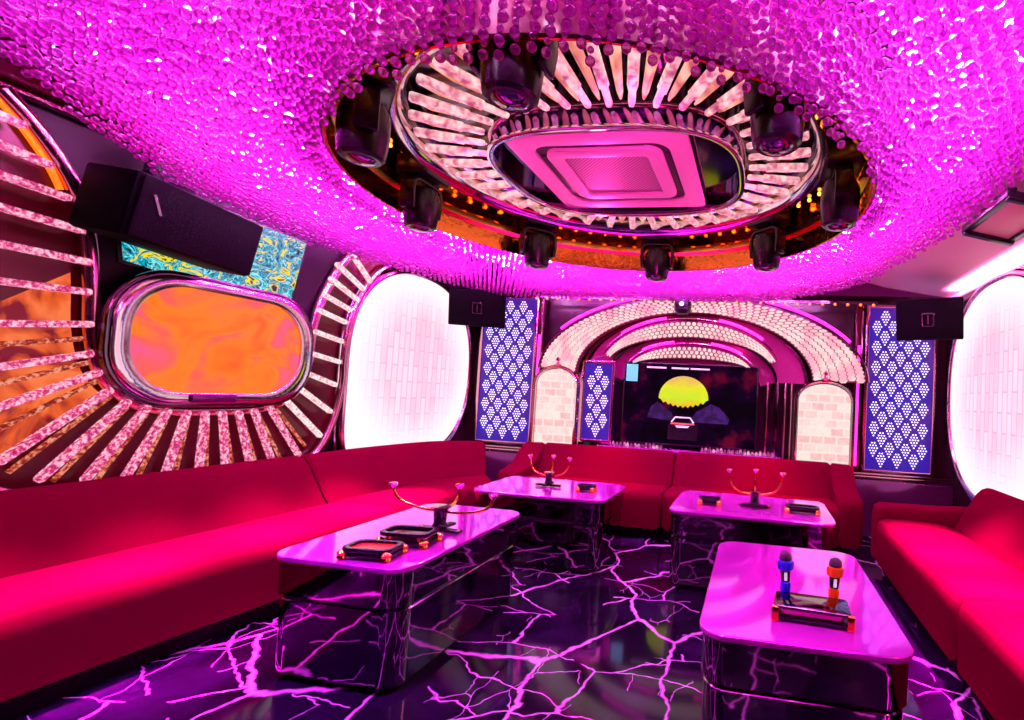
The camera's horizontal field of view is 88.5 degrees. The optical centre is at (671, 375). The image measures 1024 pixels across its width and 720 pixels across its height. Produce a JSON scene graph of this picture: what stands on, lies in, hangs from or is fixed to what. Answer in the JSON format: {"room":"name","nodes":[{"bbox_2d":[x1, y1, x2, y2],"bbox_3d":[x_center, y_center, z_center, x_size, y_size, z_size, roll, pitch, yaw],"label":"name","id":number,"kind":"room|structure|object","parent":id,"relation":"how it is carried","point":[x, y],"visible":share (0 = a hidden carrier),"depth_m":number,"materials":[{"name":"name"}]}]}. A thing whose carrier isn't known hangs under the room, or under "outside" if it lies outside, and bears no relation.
{"room":"karaoke room","nodes":[
{"label":"karaoke room","id":0,"kind":"room"},
{"bbox_2d":[23,99,472,451],"bbox_3d":[-3.115,-0.134,2.563,0.100,2.740,7.620,3,-2,10],"label":"wall","id":1,"kind":"structure","parent":0,"point":[460,434],"depth_m":5.76,"materials":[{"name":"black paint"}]},
{"bbox_2d":[68,139,262,275],"bbox_3d":[-2.701,-0.956,2.748,0.359,0.665,0.701,3,-2,5],"label":"speaker","id":2,"kind":"object","parent":1,"relation":"attached to","point":[138,208],"visible":0.8,"depth_m":2.55},
{"bbox_2d":[127,174,262,274],"bbox_3d":[-2.557,-0.796,2.727,0.012,0.310,0.640,11,-5,6],"label":"grille","id":3,"kind":"object","parent":2,"relation":"attached to","point":[161,214],"depth_m":2.65,"materials":[{"name":"black"}]},
{"bbox_2d":[25,101,356,317],"bbox_3d":[-2.916,-0.511,3.279,0.018,1.470,2.140,3,-2,10],"label":"wall panel","id":4,"kind":"object","parent":1,"relation":"attached to","point":[82,145],"visible":0.01,"depth_m":2.67,"materials":[{"name":"purple"}]},
{"bbox_2d":[98,270,313,406],"bbox_3d":[-2.851,-0.200,3.192,0.102,0.790,1.240,3,-2,10],"label":"wall screen","id":5,"kind":"object","parent":4,"relation":"attached to","point":[167,338],"visible":1,"depth_m":3.03,"materials":[{"name":"purple lacquer"},{"name":"chrome"},{"name":"glowing orange display screen"}]},
{"bbox_2d":[0,87,391,490],"bbox_3d":[-2.891,-0.288,3.225,0.097,1.968,2.845,3,-2,10],"label":"wall decoration","id":6,"kind":"object","parent":1,"relation":"attached to","point":[62,420],"visible":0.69,"depth_m":2.53,"materials":[{"name":"silver metal"}]},
{"bbox_2d":[109,164,306,299],"bbox_3d":[-2.904,-0.781,3.224,0.036,0.634,1.189,3,-2,10],"label":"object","id":7,"kind":"object","parent":1,"relation":"attached to","point":[278,260],"visible":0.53,"depth_m":3.47,"materials":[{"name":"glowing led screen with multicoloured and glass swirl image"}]},
{"bbox_2d":[122,225,305,298],"bbox_3d":[-2.894,-0.780,3.222,0.016,0.595,1.150,3,-2,10],"label":"picture","id":8,"kind":"object","parent":7,"relation":"attached to","point":[278,260],"depth_m":3.48,"materials":[{"name":"multicoloured"}]},
{"bbox_2d":[0,79,470,282],"bbox_3d":[-2.958,-1.292,2.578,0.042,0.044,7.150,3,-2,10],"label":"trim","id":9,"kind":"structure","parent":1,"relation":"attached to","point":[24,94],"depth_m":2.38,"materials":[{"name":"silver metal"}]},
{"bbox_2d":[0,35,477,275],"bbox_3d":[-2.913,-1.408,2.444,0.218,0.175,6.910,3,-2,10],"label":"trim","id":10,"kind":"structure","parent":1,"relation":"attached to","point":[10,73],"depth_m":2.31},
{"bbox_2d":[332,265,471,450],"bbox_3d":[-2.600,-0.097,5.104,0.074,1.978,1.958,3,-2,10],"label":"lightbox","id":11,"kind":"object","parent":1,"relation":"attached to","point":[408,378],"visible":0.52,"depth_m":4.87,"materials":[{"name":"glowing white translucent plastic"},{"name":"chrome"}]},
{"bbox_2d":[0,0,901,271],"bbox_3d":[-0.332,-1.426,2.163,5.800,0.100,7.620,3,-2,10],"label":"ceiling","id":12,"kind":"structure","parent":0,"point":[886,46],"depth_m":3.19,"materials":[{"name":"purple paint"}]},
{"bbox_2d":[53,0,1023,275],"bbox_3d":[-0.625,-1.178,2.765,4.455,0.357,5.092,3,-2,10],"label":"ceiling light panel","id":13,"kind":"object","parent":12,"relation":"attached to","point":[1002,73],"visible":0.04,"depth_m":2.18,"materials":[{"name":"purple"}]},
{"bbox_2d":[0,0,1023,302],"bbox_3d":[-0.637,-1.025,2.774,4.424,0.419,5.044,3,-2,10],"label":"ceiling","id":14,"kind":"structure","parent":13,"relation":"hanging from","point":[180,29],"depth_m":1.68,"materials":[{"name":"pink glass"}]},
{"bbox_2d":[319,0,880,270],"bbox_3d":[-0.295,-1.108,2.710,2.624,0.427,2.624,3,-2,10],"label":"ceiling recess","id":15,"kind":"object","parent":12,"relation":"hanging from","point":[621,91],"visible":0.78,"depth_m":2.41,"materials":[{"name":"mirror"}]},
{"bbox_2d":[335,62,396,167],"bbox_3d":[-1.246,-1.065,2.032,0.200,0.413,0.264,5,-3,-35],"label":"spotlight","id":16,"kind":"object","parent":15,"relation":"attached to","point":[362,122],"visible":0.84,"depth_m":1.95,"materials":[{"name":"black plastic"}]},
{"bbox_2d":[396,152,448,232],"bbox_3d":[-1.447,-1.041,2.898,0.200,0.413,0.264,3,-2,10],"label":"spotlight","id":17,"kind":"object","parent":15,"relation":"attached to","point":[420,194],"visible":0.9,"depth_m":2.81,"materials":[{"name":"black plastic"}]},
{"bbox_2d":[468,40,557,113],"bbox_3d":[-0.491,-1.044,1.560,0.264,0.413,0.200,3,-2,10],"label":"spotlight","id":18,"kind":"object","parent":15,"relation":"attached to","point":[513,84],"visible":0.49,"depth_m":1.50,"materials":[{"name":"black plastic"}]},
{"bbox_2d":[518,217,558,268],"bbox_3d":[-0.977,-0.987,3.652,0.264,0.413,0.200,5,-3,-35],"label":"spotlight","id":19,"kind":"object","parent":15,"relation":"attached to","point":[539,246],"visible":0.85,"depth_m":3.58,"materials":[{"name":"black plastic"}]},
{"bbox_2d":[505,130,704,207],"bbox_3d":[-0.291,-1.149,2.661,0.870,0.188,0.870,3,-2,10],"label":"air conditioner","id":20,"kind":"object","parent":15,"relation":"attached to","point":[596,168],"visible":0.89,"depth_m":2.55,"materials":[{"name":"pink plastic"}]},
{"bbox_2d":[565,157,661,192],"bbox_3d":[-0.295,-1.075,2.658,0.429,0.018,0.429,3,-2,10],"label":"grille","id":21,"kind":"object","parent":20,"relation":"attached to","point":[593,174],"depth_m":2.64,"materials":[{"name":"metal"}]},
{"bbox_2d":[640,235,675,281],"bbox_3d":[-0.111,-0.933,3.851,0.264,0.413,0.200,3,-2,10],"label":"spotlight","id":22,"kind":"object","parent":15,"relation":"attached to","point":[657,261],"visible":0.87,"depth_m":3.79,"materials":[{"name":"black plastic"}]},
{"bbox_2d":[747,209,789,271],"bbox_3d":[0.643,-0.912,3.380,0.200,0.413,0.264,5,-3,-35],"label":"spotlight","id":23,"kind":"object","parent":15,"relation":"attached to","point":[767,244],"visible":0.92,"depth_m":3.30,"materials":[{"name":"black plastic"}]},
{"bbox_2d":[743,78,811,156],"bbox_3d":[0.374,-0.990,1.759,0.264,0.413,0.200,5,-3,-35],"label":"spotlight","id":24,"kind":"object","parent":15,"relation":"attached to","point":[773,134],"visible":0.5,"depth_m":1.69,"materials":[{"name":"black plastic"}]},
{"bbox_2d":[819,138,864,231],"bbox_3d":[0.844,-0.936,2.513,0.200,0.413,0.264,3,-2,10],"label":"spotlight","id":25,"kind":"object","parent":15,"relation":"attached to","point":[840,171],"visible":0.89,"depth_m":2.42,"materials":[{"name":"black plastic"}]},
{"bbox_2d":[448,286,505,328],"bbox_3d":[-2.149,-0.776,5.608,0.576,0.400,0.552,4,10,-14],"label":"speaker","id":26,"kind":"object","parent":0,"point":[467,306],"visible":0.91,"depth_m":5.35},
{"bbox_2d":[10,535,989,719],"bbox_3d":[-0.481,1.408,2.052,5.800,0.100,7.620,3,-2,10],"label":"floor","id":27,"kind":"structure","parent":0,"point":[617,641],"depth_m":2.28,"materials":[{"name":"black stone"}]},
{"bbox_2d":[0,456,396,719],"bbox_3d":[-2.590,0.886,2.100,0.922,0.725,2.975,3,-2,10],"label":"sofa","id":28,"kind":"object","parent":27,"relation":"on","point":[101,580],"visible":0.88,"depth_m":2.32,"materials":[{"name":"red leather"}]},
{"bbox_2d":[300,441,491,512],"bbox_3d":[-2.170,0.999,4.422,0.995,0.725,1.720,3,-2,10],"label":"sofa","id":29,"kind":"object","parent":27,"relation":"on","point":[428,472],"visible":0.59,"depth_m":4.20,"materials":[{"name":"red leather"}]},
{"bbox_2d":[274,503,519,692],"bbox_3d":[-1.344,1.069,2.623,0.660,0.530,1.110,3,-2,10],"label":"coffee table","id":30,"kind":"object","parent":27,"relation":"on","point":[369,625],"visible":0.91,"depth_m":2.13,"materials":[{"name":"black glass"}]},
{"bbox_2d":[336,539,408,562],"bbox_3d":[-1.310,0.764,2.195,0.240,0.050,0.172,3,-2,3],"label":"ashtray","id":31,"kind":"object","parent":30,"relation":"on","point":[384,550],"visible":1,"depth_m":2.14,"materials":[{"name":"black plastic"}]},
{"bbox_2d":[375,524,442,549],"bbox_3d":[-1.257,0.767,2.394,0.260,0.065,0.172,3,-2,4],"label":"ashtray","id":32,"kind":"object","parent":30,"relation":"on","point":[411,535],"visible":0.89,"depth_m":2.35,"materials":[{"name":"black plastic"}]},
{"bbox_2d":[389,481,498,533],"bbox_3d":[-1.195,0.696,2.631,0.671,0.230,0.268,2,-2,15],"label":"stand","id":33,"kind":"object","parent":30,"relation":"on","point":[440,511],"visible":0.87,"depth_m":2.58,"materials":[{"name":"gold metal"}]},
{"bbox_2d":[431,504,450,527],"bbox_3d":[-1.205,0.727,2.601,0.096,0.111,0.096,3,-2,10],"label":"cup","id":34,"kind":"object","parent":33,"relation":"on","point":[440,511],"depth_m":2.57,"materials":[{"name":"black metal"}]},
{"bbox_2d":[474,476,625,572],"bbox_3d":[-0.952,1.142,3.949,1.040,0.530,0.700,3,-2,10],"label":"coffee table","id":35,"kind":"object","parent":27,"relation":"on","point":[564,528],"visible":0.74,"depth_m":3.62,"materials":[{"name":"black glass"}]},
{"bbox_2d":[528,454,572,486],"bbox_3d":[-0.971,0.753,3.963,0.346,0.244,0.173,2,-3,32],"label":"stand","id":36,"kind":"object","parent":35,"relation":"on","point":[548,475],"visible":1,"depth_m":3.94,"materials":[{"name":"gold metal"}]},
{"bbox_2d":[544,471,553,483],"bbox_3d":[-0.975,0.802,3.959,0.080,0.091,0.080,3,-2,10],"label":"cup","id":37,"kind":"object","parent":36,"relation":"on","point":[548,475],"depth_m":3.94,"materials":[{"name":"black metal"}]},
{"bbox_2d":[575,483,597,492],"bbox_3d":[-0.659,0.864,3.863,0.160,0.050,0.122,3,-2,10],"label":"ashtray","id":38,"kind":"object","parent":35,"relation":"on","point":[591,488],"visible":1,"depth_m":3.82,"materials":[{"name":"black plastic"}]},
{"bbox_2d":[497,442,675,538],"bbox_3d":[-0.841,1.091,4.988,1.630,0.725,0.785,3,-2,10],"label":"sofa","id":39,"kind":"object","parent":27,"relation":"on","point":[646,474],"visible":0.62,"depth_m":5.11,"materials":[{"name":"red leather"}]},
{"bbox_2d":[669,491,835,591],"bbox_3d":[0.562,1.210,3.644,1.110,0.530,0.760,3,-2,10],"label":"coffee table","id":40,"kind":"object","parent":27,"relation":"on","point":[697,531],"visible":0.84,"depth_m":3.34,"materials":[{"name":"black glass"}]},
{"bbox_2d":[697,495,721,505],"bbox_3d":[0.274,0.903,3.625,0.180,0.050,0.132,3,-2,7],"label":"ashtray","id":41,"kind":"object","parent":40,"relation":"on","point":[705,499],"visible":1,"depth_m":3.58,"materials":[{"name":"black plastic"}]},
{"bbox_2d":[726,468,785,508],"bbox_3d":[0.601,0.811,3.602,0.399,0.266,0.191,2,-3,30],"label":"stand","id":42,"kind":"object","parent":40,"relation":"on","point":[754,493],"visible":1,"depth_m":3.58,"materials":[{"name":"gold metal"}]},
{"bbox_2d":[749,489,760,503],"bbox_3d":[0.595,0.868,3.594,0.084,0.096,0.084,3,-2,10],"label":"cup","id":43,"kind":"object","parent":42,"relation":"on","point":[754,493],"depth_m":3.57,"materials":[{"name":"black metal"}]},
{"bbox_2d":[784,503,820,515],"bbox_3d":[0.911,0.932,3.498,0.250,0.050,0.132,3,-2,11],"label":"ashtray","id":44,"kind":"object","parent":40,"relation":"on","point":[789,507],"visible":1,"depth_m":3.46,"materials":[{"name":"black plastic"}]},
{"bbox_2d":[661,452,862,551],"bbox_3d":[0.826,1.168,4.702,1.725,0.725,0.796,3,-2,10],"label":"sofa","id":45,"kind":"object","parent":27,"relation":"on","point":[833,485],"visible":0.58,"depth_m":4.84,"materials":[{"name":"red leather"}]},
{"bbox_2d":[699,541,913,719],"bbox_3d":[0.498,1.147,2.115,0.695,0.530,1.100,3,-2,10],"label":"coffee table","id":46,"kind":"object","parent":27,"relation":"on","point":[754,666],"visible":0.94,"depth_m":1.63,"materials":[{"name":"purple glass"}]},
{"bbox_2d":[777,551,793,591],"bbox_3d":[0.436,0.774,1.930,0.058,0.193,0.062,4,-3,-28],"label":"microphone","id":47,"kind":"object","parent":46,"relation":"on","point":[785,564],"visible":0.85,"depth_m":1.91,"materials":[{"name":"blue plastic"}]},
{"bbox_2d":[779,551,791,561],"bbox_3d":[0.440,0.697,1.935,0.048,0.038,0.047,1,-7,9],"label":"grille","id":48,"kind":"object","parent":47,"relation":"attached to","point":[784,556],"depth_m":1.92,"materials":[{"name":"grey"}]},
{"bbox_2d":[771,591,855,632],"bbox_3d":[0.501,0.842,1.796,0.282,0.053,0.155,2,-2,13],"label":"tray","id":49,"kind":"object","parent":46,"relation":"on","point":[834,612],"visible":1,"depth_m":1.75,"materials":[{"name":"black plastic"}]},
{"bbox_2d":[827,557,843,598],"bbox_3d":[0.613,0.782,1.885,0.058,0.193,0.062,2,-3,32],"label":"microphone","id":50,"kind":"object","parent":46,"relation":"on","point":[835,571],"visible":0.85,"depth_m":1.87,"materials":[{"name":"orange plastic"}]},
{"bbox_2d":[829,557,841,567],"bbox_3d":[0.619,0.705,1.890,0.048,0.038,0.047,5,-6,10],"label":"grille","id":51,"kind":"object","parent":50,"relation":"attached to","point":[834,562],"depth_m":1.87,"materials":[{"name":"grey metal"}]},
{"bbox_2d":[871,488,1023,685],"bbox_3d":[1.915,1.165,3.176,0.875,0.725,1.765,3,-2,10],"label":"sofa","id":52,"kind":"object","parent":27,"relation":"on","point":[937,559],"visible":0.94,"depth_m":3.14,"materials":[{"name":"red leather"}]},
{"bbox_2d":[957,600,1023,719],"bbox_3d":[1.572,1.066,1.109,0.874,0.725,2.400,3,-2,10],"label":"sofa","id":53,"kind":"object","parent":27,"relation":"on","point":[990,657],"visible":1,"depth_m":2.05,"materials":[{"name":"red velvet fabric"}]},
{"bbox_2d":[465,268,945,480],"bbox_3d":[0.192,0.164,5.714,5.800,2.740,0.100,3,-2,10],"label":"wall","id":54,"kind":"structure","parent":0,"point":[559,312],"depth_m":5.50,"materials":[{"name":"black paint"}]},
{"bbox_2d":[473,295,538,444],"bbox_3d":[-1.967,-0.080,5.968,0.730,1.770,0.060,3,-2,10],"label":"light panel","id":55,"kind":"object","parent":54,"relation":"attached to","point":[507,356],"visible":0.91,"depth_m":5.95,"materials":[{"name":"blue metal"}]},
{"bbox_2d":[534,298,546,378],"bbox_3d":[-1.568,-0.052,5.873,0.075,1.740,0.084,3,-2,10],"label":"strip","id":56,"kind":"object","parent":54,"relation":"attached to","point":[542,301],"visible":0.37,"depth_m":5.87,"materials":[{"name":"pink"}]},
{"bbox_2d":[577,314,807,459],"bbox_3d":[0.200,0.088,5.605,2.555,1.605,0.100,3,-2,10],"label":"arch panel","id":57,"kind":"object","parent":54,"relation":"attached to","point":[790,369],"visible":0.52,"depth_m":5.51,"materials":[{"name":"pink"}]},
{"bbox_2d":[469,273,943,299],"bbox_3d":[0.230,-1.015,5.612,5.380,0.200,0.160,3,-2,10],"label":"trim","id":58,"kind":"structure","parent":54,"relation":"attached to","point":[868,290],"depth_m":5.25,"materials":[{"name":"purple paint"}]},
{"bbox_2d":[486,445,951,483],"bbox_3d":[0.100,0.933,5.378,5.380,0.020,0.050,3,-2,10],"label":"trim","id":59,"kind":"structure","parent":54,"relation":"attached to","point":[490,448],"depth_m":5.01,"materials":[{"name":"silver metal"}]},
{"bbox_2d":[486,449,952,536],"bbox_3d":[0.097,1.241,5.445,5.380,0.560,0.300,3,-2,10],"label":"baseboard","id":60,"kind":"structure","parent":54,"relation":"attached to","point":[872,491],"depth_m":4.97,"materials":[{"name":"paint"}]},
{"bbox_2d":[530,357,579,443],"bbox_3d":[-1.305,0.304,5.601,0.530,1.035,0.100,3,-2,10],"label":"light panel","id":61,"kind":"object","parent":60,"relation":"on","point":[556,391],"depth_m":5.58,"materials":[{"name":"white glass"}]},
{"bbox_2d":[596,441,780,458],"bbox_3d":[0.159,0.853,5.403,1.980,0.188,0.240,3,-2,10],"label":"countertop","id":62,"kind":"structure","parent":60,"relation":"on","point":[625,445],"depth_m":5.38,"materials":[{"name":"clear glass"}]},
{"bbox_2d":[578,360,616,443],"bbox_3d":[-0.846,0.288,5.673,0.390,0.930,0.060,3,-2,10],"label":"light panel","id":63,"kind":"object","parent":62,"relation":"on","point":[598,382],"visible":1,"depth_m":5.66,"materials":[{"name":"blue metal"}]},
{"bbox_2d":[620,361,758,450],"bbox_3d":[0.183,0.315,5.488,1.490,0.900,0.064,3,-2,10],"label":"television","id":64,"kind":"object","parent":62,"relation":"on","point":[697,405],"visible":1,"depth_m":5.46,"materials":[{"name":"black plastic"}]},
{"bbox_2d":[629,341,753,367],"bbox_3d":[0.207,-0.246,5.506,1.385,0.265,0.104,3,-2,10],"label":"arch","id":65,"kind":"object","parent":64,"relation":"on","point":[673,352],"visible":1,"depth_m":5.47,"materials":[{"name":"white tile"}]},
{"bbox_2d":[792,371,855,468],"bbox_3d":[1.556,0.451,5.119,0.600,1.005,0.100,3,-2,10],"label":"wall panel","id":66,"kind":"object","parent":60,"relation":"on","point":[824,418],"depth_m":5.10,"materials":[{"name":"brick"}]},
{"bbox_2d":[537,295,869,382],"bbox_3d":[0.268,-0.434,5.459,3.613,0.912,0.134,3,-2,10],"label":"arch","id":67,"kind":"object","parent":66,"relation":"on","point":[822,351],"visible":0.94,"depth_m":5.33,"materials":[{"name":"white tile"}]},
{"bbox_2d":[674,294,691,314],"bbox_3d":[0.116,-0.765,5.310,0.190,0.215,0.199,3,-2,10],"label":"spotlight","id":68,"kind":"object","parent":67,"relation":"attached to","point":[681,308],"visible":0.49,"depth_m":5.24,"materials":[{"name":"black plastic"}]},
{"bbox_2d":[602,317,779,362],"bbox_3d":[0.194,-0.405,5.506,1.960,0.470,0.124,3,-2,10],"label":"arch","id":69,"kind":"object","parent":67,"relation":"attached to","point":[698,330],"visible":1,"depth_m":5.46,"materials":[{"name":"crystal glass"},{"name":"chrome"}]},
{"bbox_2d":[534,295,877,305],"bbox_3d":[0.252,-0.811,5.379,3.720,0.048,0.048,3,-2,10],"label":"string","id":70,"kind":"object","parent":67,"relation":"attached to","point":[797,302],"visible":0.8,"depth_m":5.25,"materials":[{"name":"grey glowing warm glass bulbs"}]},
{"bbox_2d":[853,305,863,469],"bbox_3d":[1.954,0.110,5.280,0.075,1.740,0.084,3,-2,10],"label":"strip","id":71,"kind":"object","parent":60,"relation":"on","point":[859,315],"visible":0.66,"depth_m":5.25,"materials":[{"name":"silver"}]},
{"bbox_2d":[860,305,937,476],"bbox_3d":[2.377,0.140,5.236,0.710,1.770,0.060,3,-2,10],"label":"light panel","id":72,"kind":"object","parent":54,"relation":"attached to","point":[899,399],"visible":0.88,"depth_m":5.22,"materials":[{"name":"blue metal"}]},
{"bbox_2d":[942,269,1023,506],"bbox_3d":[2.303,0.116,1.652,0.100,2.740,7.620,3,-2,10],"label":"wall","id":73,"kind":"structure","parent":0,"point":[960,497],"depth_m":5.02,"materials":[{"name":"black paint"}]},
{"bbox_2d":[896,296,963,340],"bbox_3d":[2.391,-0.528,4.567,0.536,0.360,0.532,1,9,38],"label":"speaker","id":74,"kind":"object","parent":73,"relation":"attached to","point":[931,318],"visible":1,"depth_m":4.35},
{"bbox_2d":[862,114,1023,296],"bbox_3d":[1.879,-1.121,1.782,0.890,0.295,7.200,3,-2,10],"label":"ceiling","id":75,"kind":"structure","parent":73,"relation":"attached to","point":[957,263],"depth_m":4.08,"materials":[{"name":"pink paint"}]},
{"bbox_2d":[947,265,1023,499],"bbox_3d":[2.615,0.136,4.045,0.074,1.978,1.958,3,-2,10],"label":"lightbox","id":76,"kind":"object","parent":73,"relation":"attached to","point":[985,391],"visible":0.76,"depth_m":4.10,"materials":[{"name":"glowing white crystal glass"},{"name":"chrome"}]},
{"bbox_2d":[951,258,1023,296],"bbox_3d":[2.257,-0.937,1.695,0.042,0.044,7.150,3,-2,10],"label":"light strip","id":77,"kind":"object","parent":73,"relation":"attached to","point":[1019,263],"depth_m":4.17,"materials":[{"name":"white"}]},
{"bbox_2d":[962,187,1023,245],"bbox_3d":[1.975,-0.939,2.914,0.310,0.190,0.610,3,-2,10],"label":"ceiling panel","id":78,"kind":"object","parent":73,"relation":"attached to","point":[1002,223],"visible":1,"depth_m":2.97,"materials":[{"name":"beige"}]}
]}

